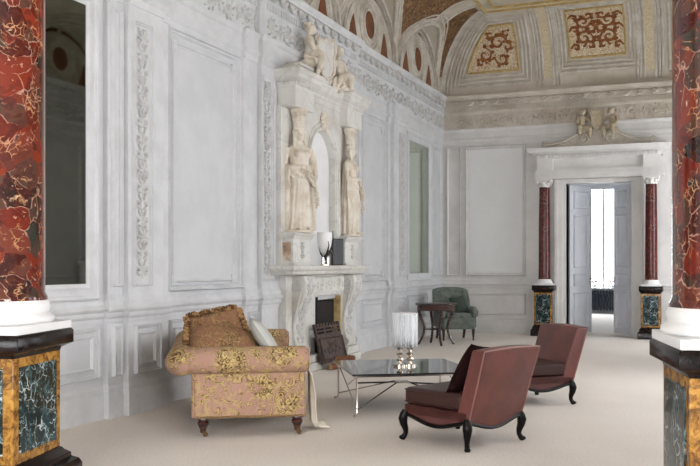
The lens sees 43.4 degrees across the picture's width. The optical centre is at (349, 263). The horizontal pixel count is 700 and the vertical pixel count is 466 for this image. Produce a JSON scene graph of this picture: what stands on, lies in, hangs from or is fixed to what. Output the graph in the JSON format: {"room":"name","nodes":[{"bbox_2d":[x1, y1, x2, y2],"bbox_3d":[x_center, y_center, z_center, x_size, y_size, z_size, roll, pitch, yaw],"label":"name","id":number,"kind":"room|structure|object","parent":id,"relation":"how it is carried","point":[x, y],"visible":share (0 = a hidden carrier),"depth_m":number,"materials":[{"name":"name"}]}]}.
{"room":"historic interior","nodes":[
{"label":"historic interior","id":0,"kind":"room"},
{"bbox_2d":[60,0,442,393],"bbox_3d":[-2.110,-1.480,8.032,0.450,5.660,21.300,0,0,22],"label":"wall","id":1,"kind":"structure","parent":0,"point":[188,123],"depth_m":9.08,"materials":[{"name":"white paint"}]},
{"bbox_2d":[45,0,98,302],"bbox_3d":[-2.454,-1.012,6.904,0.062,2.645,1.470,0,0,22],"label":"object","id":2,"kind":"object","parent":1,"relation":"attached to","point":[71,26],"visible":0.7,"depth_m":7.27,"materials":[{"name":"mirror glass"},{"name":"white paint"}]},
{"bbox_2d":[49,278,444,326],"bbox_3d":[-2.028,0.395,7.837,0.190,0.250,21.000,0,0,22],"label":"trim","id":3,"kind":"structure","parent":1,"relation":"attached to","point":[117,308],"depth_m":8.79,"materials":[{"name":"white paint"}]},
{"bbox_2d":[60,319,441,429],"bbox_3d":[-2.039,1.205,7.842,0.165,0.290,21.000,0,0,22],"label":"baseboard","id":4,"kind":"structure","parent":1,"relation":"attached to","point":[88,405],"depth_m":7.87,"materials":[{"name":"white paint"}]},
{"bbox_2d":[115,0,444,146],"bbox_3d":[-2.028,-2.495,7.837,0.190,0.330,21.000,0,0,22],"label":"trim","id":5,"kind":"structure","parent":1,"relation":"attached to","point":[187,16],"depth_m":9.95,"materials":[{"name":"white paint"}]},
{"bbox_2d":[190,0,446,129],"bbox_3d":[-2.028,-3.000,7.837,0.250,0.700,21.000,0,0,22],"label":"crown molding","id":6,"kind":"structure","parent":1,"relation":"attached to","point":[282,20],"depth_m":12.43,"materials":[{"name":"white paint"}]},
{"bbox_2d":[407,131,431,281],"bbox_3d":[1.268,-1.012,16.078,0.062,2.645,1.470,0,0,22],"label":"wall mirror","id":7,"kind":"object","parent":1,"relation":"attached to","point":[419,148],"visible":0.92,"depth_m":16.11,"materials":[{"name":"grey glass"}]},
{"bbox_2d":[409,140,427,272],"bbox_3d":[1.251,-1.012,16.084,0.018,2.365,1.190,0,0,22],"label":"mirror glass","id":8,"kind":"object","parent":7,"relation":"attached to","point":[418,150],"depth_m":16.06,"materials":[{"name":"white mirror"}]},
{"bbox_2d":[60,313,663,465],"bbox_3d":[2.418,1.400,10.350,9.700,0.100,29.000,0,0,22],"label":"floor","id":9,"kind":"structure","parent":0,"point":[616,418],"depth_m":7.18,"materials":[{"name":"beige carpet"}]},
{"bbox_2d":[0,0,81,465],"bbox_3d":[-2.136,-1.630,5.269,0.890,5.960,0.890,0,0,8],"label":"marble column","id":10,"kind":"structure","parent":9,"relation":"on","point":[32,339],"depth_m":5.09,"materials":[{"name":"red stone"}]},
{"bbox_2d":[165,329,309,436],"bbox_3d":[-1.019,0.996,7.776,1.112,0.707,2.100,0,0,-9],"label":"sofa","id":11,"kind":"object","parent":9,"relation":"on","point":[235,381],"visible":0.98,"depth_m":6.83,"materials":[{"name":"pink fabric"}]},
{"bbox_2d":[183,304,249,340],"bbox_3d":[-1.126,0.598,7.587,0.578,0.484,0.372,0,0,-21],"label":"cushion","id":12,"kind":"object","parent":11,"relation":"on","point":[229,315],"visible":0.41,"depth_m":7.63,"materials":[{"name":"brown fabric"}]},
{"bbox_2d":[182,322,258,346],"bbox_3d":[-1.030,0.686,7.187,0.711,0.401,0.508,0,0,-13],"label":"cushion","id":13,"kind":"object","parent":11,"relation":"on","point":[201,335],"visible":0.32,"depth_m":7.13,"materials":[{"name":"brown fabric"}]},
{"bbox_2d":[249,318,277,345],"bbox_3d":[-0.710,0.625,7.318,0.250,0.348,0.420,0,0,-9],"label":"cushion","id":14,"kind":"object","parent":11,"relation":"on","point":[263,337],"visible":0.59,"depth_m":7.14,"materials":[{"name":"grey fabric"}]},
{"bbox_2d":[307,369,328,427],"bbox_3d":[-0.546,1.066,7.163,0.736,0.535,0.250,0,0,-9],"label":"throw blanket","id":15,"kind":"object","parent":11,"relation":"on","point":[311,389],"visible":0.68,"depth_m":7.12,"materials":[{"name":"beige fabric"}]},
{"bbox_2d":[268,61,370,373],"bbox_3d":[-0.339,-0.557,11.501,0.365,3.815,2.530,0,0,22],"label":"fireplace","id":16,"kind":"object","parent":9,"relation":"on","point":[302,277],"visible":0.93,"depth_m":11.38,"materials":[{"name":"white stone"}]},
{"bbox_2d":[284,108,319,232],"bbox_3d":[-0.619,-1.140,10.799,0.475,1.513,0.331,0,0,-20],"label":"statue","id":17,"kind":"object","parent":16,"relation":"on","point":[300,179],"visible":0.96,"depth_m":10.71,"materials":[{"name":"beige stone"}]},
{"bbox_2d":[301,22,325,76],"bbox_3d":[-0.480,-2.715,11.162,0.322,0.678,0.370,0,0,-10],"label":"cherub statue","id":18,"kind":"object","parent":16,"relation":"on","point":[313,56],"visible":0.94,"depth_m":11.03,"materials":[{"name":"beige stone"}]},
{"bbox_2d":[301,55,318,67],"bbox_3d":[-0.517,-2.555,11.128,0.239,0.148,0.265,0,0,2],"label":"drapery","id":19,"kind":"object","parent":18,"relation":"hanging from","point":[312,61],"depth_m":11.02,"materials":[{"name":"beige stone"}]},
{"bbox_2d":[268,265,369,275],"bbox_3d":[-0.349,0.078,11.489,0.355,0.117,2.500,0,0,22],"label":"mantel shelf","id":20,"kind":"object","parent":16,"relation":"attached to","point":[281,270],"depth_m":11.04,"materials":[{"name":"white stone"}]},
{"bbox_2d":[317,231,333,264],"bbox_3d":[-0.318,-0.203,11.282,0.210,0.444,0.254,0,0,2],"label":"lamp","id":21,"kind":"object","parent":16,"relation":"on","point":[325,239],"visible":0.96,"depth_m":11.22,"materials":[{"name":"beige glass"}]},
{"bbox_2d":[312,321,346,364],"bbox_3d":[-0.252,1.022,11.520,0.172,0.510,0.809,0,0,22],"label":"plate","id":22,"kind":"object","parent":16,"relation":"on","point":[331,344],"visible":1,"depth_m":11.45,"materials":[{"name":"metal"}]},
{"bbox_2d":[314,34,349,91],"bbox_3d":[-0.316,-2.642,11.501,0.080,0.663,0.957,0,0,40],"label":"cartouche","id":23,"kind":"object","parent":16,"relation":"on","point":[326,45],"visible":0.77,"depth_m":11.53,"materials":[{"name":"white stone"}]},
{"bbox_2d":[331,238,342,264],"bbox_3d":[-0.167,-0.161,11.874,0.028,0.360,0.360,0,0,22],"label":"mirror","id":24,"kind":"object","parent":16,"relation":"on","point":[337,249],"visible":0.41,"depth_m":11.83,"materials":[{"name":"grey mirror"}]},
{"bbox_2d":[332,46,354,93],"bbox_3d":[-0.144,-2.615,11.914,0.322,0.678,0.358,0,0,44],"label":"cherub statue","id":25,"kind":"object","parent":16,"relation":"on","point":[342,73],"visible":0.62,"depth_m":11.90,"materials":[{"name":"beige stone"}]},
{"bbox_2d":[341,128,364,236],"bbox_3d":[0.016,-1.140,12.365,0.331,1.513,0.476,0,0,26],"label":"statue","id":26,"kind":"object","parent":16,"relation":"on","point":[351,186],"visible":0.98,"depth_m":12.24,"materials":[{"name":"beige stone"}]},
{"bbox_2d":[328,363,341,369],"bbox_3d":[-0.161,1.310,11.310,0.101,0.085,0.314,0,0,37],"label":"log","id":27,"kind":"object","parent":9,"relation":"on","point":[332,366],"visible":0.44,"depth_m":11.20,"materials":[{"name":"brown wood"}]},
{"bbox_2d":[333,358,457,417],"bbox_3d":[0.490,1.159,8.370,1.150,0.382,1.150,0,0,-10],"label":"coffee table","id":28,"kind":"object","parent":9,"relation":"on","point":[439,367],"visible":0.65,"depth_m":8.23,"materials":[{"name":"clear glass"}]},
{"bbox_2d":[392,312,417,366],"bbox_3d":[0.523,0.717,8.367,0.238,0.502,0.238,0,0,35],"label":"table lamp","id":29,"kind":"object","parent":28,"relation":"on","point":[404,324],"visible":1,"depth_m":8.34,"materials":[{"name":"beige fabric"}]},
{"bbox_2d":[415,302,456,345],"bbox_3d":[1.440,1.004,14.750,0.700,0.709,0.700,0,0,22],"label":"side table","id":30,"kind":"object","parent":9,"relation":"on","point":[421,306],"visible":0.99,"depth_m":14.58,"materials":[{"name":"brown wood"}]},
{"bbox_2d":[425,328,447,329],"bbox_3d":[1.440,1.087,14.750,0.400,0.015,0.400,0,0,22],"label":"shelf","id":31,"kind":"object","parent":30,"relation":"attached to","point":[425,328],"depth_m":14.64,"materials":[{"name":"brown wood"}]},
{"bbox_2d":[432,287,477,340],"bbox_3d":[1.872,0.889,15.810,0.727,0.939,0.739,0,0,-9],"label":"armchair","id":32,"kind":"object","parent":9,"relation":"on","point":[464,320],"visible":0.67,"depth_m":15.60,"materials":[{"name":"green fabric"}]},
{"bbox_2d":[445,312,471,317],"bbox_3d":[1.883,0.917,15.734,0.470,0.095,0.520,0,0,-9],"label":"seat cushion","id":33,"kind":"object","parent":32,"relation":"on","point":[464,314],"depth_m":15.49,"materials":[{"name":"green fabric"}]},
{"bbox_2d":[449,295,468,312],"bbox_3d":[1.956,0.730,15.786,0.337,0.349,0.200,0,0,-18],"label":"cushion","id":34,"kind":"object","parent":32,"relation":"on","point":[461,306],"visible":0.89,"depth_m":15.74,"materials":[{"name":"green fabric"}]},
{"bbox_2d":[398,345,539,452],"bbox_3d":[0.907,0.978,6.712,0.720,0.756,0.842,0,0,-43],"label":"slipper chair","id":35,"kind":"object","parent":9,"relation":"on","point":[498,378],"visible":1,"depth_m":6.46,"materials":[{"name":"brown leather"}]},
{"bbox_2d":[406,381,462,410],"bbox_3d":[0.840,1.010,6.784,0.620,0.130,0.585,0,0,-43],"label":"seat cushion","id":36,"kind":"object","parent":35,"relation":"on","point":[434,396],"depth_m":6.60,"materials":[{"name":"red leather"}]},
{"bbox_2d":[446,344,488,391],"bbox_3d":[0.934,0.790,6.595,0.234,0.421,0.455,0,0,44],"label":"cushion","id":37,"kind":"object","parent":35,"relation":"on","point":[457,382],"visible":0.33,"depth_m":6.46,"materials":[{"name":"black fabric"}]},
{"bbox_2d":[530,179,556,335],"bbox_3d":[3.675,-0.124,16.628,0.450,2.948,0.450,0,0,22],"label":"marble column","id":38,"kind":"structure","parent":9,"relation":"on","point":[544,289],"depth_m":16.52,"materials":[{"name":"red stone"}]},
{"bbox_2d":[528,323,587,404],"bbox_3d":[1.798,0.978,8.685,0.842,0.756,0.720,0,0,-20],"label":"slipper chair","id":39,"kind":"object","parent":9,"relation":"on","point":[561,344],"visible":0.66,"depth_m":8.48,"materials":[{"name":"brown leather"}]},
{"bbox_2d":[532,358,564,376],"bbox_3d":[1.705,1.010,8.652,0.585,0.130,0.620,0,0,-20],"label":"seat cushion","id":40,"kind":"object","parent":39,"relation":"on","point":[544,367],"depth_m":8.41,"materials":[{"name":"red leather"}]},
{"bbox_2d":[592,291,613,310],"bbox_3d":[6.889,1.040,24.033,1.440,0.620,0.090,0,0,22],"label":"radiator","id":41,"kind":"object","parent":9,"relation":"on","point":[594,292],"visible":0.31,"depth_m":23.99,"materials":[{"name":"black metal"}]},
{"bbox_2d":[637,175,663,339],"bbox_3d":[5.447,-0.124,15.909,0.450,2.948,0.450,0,0,22],"label":"marble column","id":42,"kind":"structure","parent":9,"relation":"on","point":[651,290],"depth_m":15.80,"materials":[{"name":"red stone"}]},
{"bbox_2d":[649,0,699,465],"bbox_3d":[1.910,-1.630,4.362,0.890,5.960,0.890,0,0,8],"label":"marble column","id":43,"kind":"structure","parent":9,"relation":"on","point":[676,343],"depth_m":4.26,"materials":[{"name":"red stone"}]},
{"bbox_3d":[0.031,1.305,11.383,0.259,0.095,0.112,0,0,-3],"label":"log","id":44,"kind":"object","parent":9,"relation":"on","visible":0},
{"bbox_2d":[334,355,355,359],"bbox_3d":[-0.066,1.220,11.358,0.275,0.080,0.097,0,0,-28],"label":"log","id":45,"kind":"object","parent":44,"relation":"on","point":[347,357],"visible":0.75,"depth_m":11.33,"materials":[{"name":"brown wood"}]},
{"bbox_2d":[333,0,671,97],"bbox_3d":[0.707,-3.935,6.743,6.107,1.437,21.029,0,0,22],"label":"ceiling","id":46,"kind":"structure","parent":0,"point":[476,46],"depth_m":16.25,"materials":[{"name":"beige paint"}]},
{"bbox_2d":[443,136,671,323],"bbox_3d":[4.694,-1.050,16.574,6.640,4.800,0.354,0,0,22],"label":"wall","id":47,"kind":"structure","parent":0,"point":[491,192],"depth_m":17.15,"materials":[{"name":"grey paint"}]},
{"bbox_2d":[445,318,533,333],"bbox_3d":[2.857,1.205,17.178,2.180,0.290,0.055,0,0,22],"label":"baseboard","id":48,"kind":"structure","parent":47,"relation":"attached to","point":[483,325],"depth_m":17.11,"materials":[{"name":"grey paint"}]},
{"bbox_2d":[443,278,552,290],"bbox_3d":[2.852,0.395,17.167,2.180,0.250,0.080,0,0,22],"label":"trim","id":49,"kind":"structure","parent":47,"relation":"attached to","point":[487,284],"depth_m":17.18,"materials":[{"name":"grey paint"}]},
{"bbox_2d":[443,117,671,146],"bbox_3d":[4.641,-2.495,16.441,6.040,0.330,0.080,0,0,22],"label":"trim","id":50,"kind":"structure","parent":47,"relation":"attached to","point":[647,127],"depth_m":16.86,"materials":[{"name":"grey paint"}]},
{"bbox_2d":[444,80,671,129],"bbox_3d":[4.631,-3.000,16.418,6.040,0.700,0.190,0,0,22],"label":"crown molding","id":51,"kind":"structure","parent":47,"relation":"attached to","point":[640,100],"depth_m":16.70,"materials":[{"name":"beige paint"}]},
{"bbox_2d":[569,185,592,331],"bbox_3d":[4.466,-0.090,17.070,0.575,2.840,0.162,0,0,-30],"label":"door","id":52,"kind":"structure","parent":47,"relation":"in","point":[580,197],"depth_m":17.05,"materials":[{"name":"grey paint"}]},
{"bbox_2d":[554,177,643,337],"bbox_3d":[4.691,-0.124,16.564,1.600,2.949,0.375,0,0,22],"label":"door frame","id":53,"kind":"structure","parent":47,"relation":"attached to","point":[637,183],"depth_m":16.34,"materials":[{"name":"grey paint"}]},
{"bbox_2d":[527,142,671,179],"bbox_3d":[4.594,-1.900,16.326,2.580,0.600,0.390,0,0,22],"label":"entablature","id":54,"kind":"object","parent":47,"relation":"attached to","point":[632,159],"visible":0.99,"depth_m":16.25,"materials":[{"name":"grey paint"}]},
{"bbox_2d":[541,128,655,147],"bbox_3d":[4.602,-2.386,16.346,2.056,0.373,0.246,0,0,22],"label":"pediment","id":55,"kind":"object","parent":54,"relation":"on","point":[596,138],"visible":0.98,"depth_m":16.29,"materials":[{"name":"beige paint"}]},
{"bbox_2d":[575,109,591,138],"bbox_3d":[4.341,-2.602,16.326,0.313,0.573,0.272,0,0,-5],"label":"cherub statue","id":56,"kind":"object","parent":55,"relation":"on","point":[582,128],"visible":1,"depth_m":16.29,"materials":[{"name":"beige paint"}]},
{"bbox_2d":[576,128,587,134],"bbox_3d":[4.314,-2.467,16.360,0.225,0.126,0.202,0,0,7],"label":"drapery","id":57,"kind":"object","parent":56,"relation":"hanging from","point":[583,130],"depth_m":16.27,"materials":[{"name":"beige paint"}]},
{"bbox_2d":[589,108,610,130],"bbox_3d":[4.549,-2.646,16.216,0.632,0.438,0.052,0,0,22],"label":"cartouche","id":58,"kind":"object","parent":55,"relation":"on","point":[596,115],"visible":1,"depth_m":16.20,"materials":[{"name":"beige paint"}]},
{"bbox_2d":[602,107,618,137],"bbox_3d":[4.779,-2.602,16.146,0.272,0.573,0.303,0,0,-41],"label":"cherub statue","id":59,"kind":"object","parent":55,"relation":"on","point":[613,119],"visible":1,"depth_m":16.11,"materials":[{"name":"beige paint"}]},
{"bbox_2d":[606,126,618,132],"bbox_3d":[4.816,-2.467,16.157,0.225,0.126,0.202,0,0,37],"label":"drapery","id":60,"kind":"object","parent":59,"relation":"hanging from","point":[608,129],"depth_m":16.10,"materials":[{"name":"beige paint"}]},
{"bbox_2d":[612,183,630,334],"bbox_3d":[5.204,-0.090,16.770,0.162,2.840,0.575,0,0,-16],"label":"door","id":61,"kind":"structure","parent":47,"relation":"in","point":[622,193],"depth_m":16.75,"materials":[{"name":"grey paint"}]},
{"bbox_2d":[658,279,671,292],"bbox_3d":[6.429,0.395,15.716,2.180,0.250,0.080,0,0,22],"label":"trim","id":62,"kind":"structure","parent":47,"relation":"attached to","point":[666,283],"depth_m":15.98,"materials":[{"name":"grey paint"}]},
{"bbox_2d":[571,183,629,312],"bbox_3d":[6.153,-0.750,20.490,9.600,4.200,8.000,0,0,22],"label":"wall","id":63,"kind":"structure","parent":0,"point":[606,186],"depth_m":24.17,"materials":[{"name":"white paint"}]},
{"bbox_2d":[592,189,613,288],"bbox_3d":[6.934,-0.680,24.144,2.200,2.740,0.320,0,0,22],"label":"window","id":64,"kind":"structure","parent":63,"relation":"in","point":[602,200],"depth_m":24.25,"materials":[{"name":"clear glass"}]},
{"bbox_2d":[592,280,597,287],"bbox_3d":[6.723,0.543,24.144,0.182,0.214,0.145,0,0,22],"label":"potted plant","id":65,"kind":"object","parent":64,"relation":"on","point":[593,281],"visible":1,"depth_m":24.11,"materials":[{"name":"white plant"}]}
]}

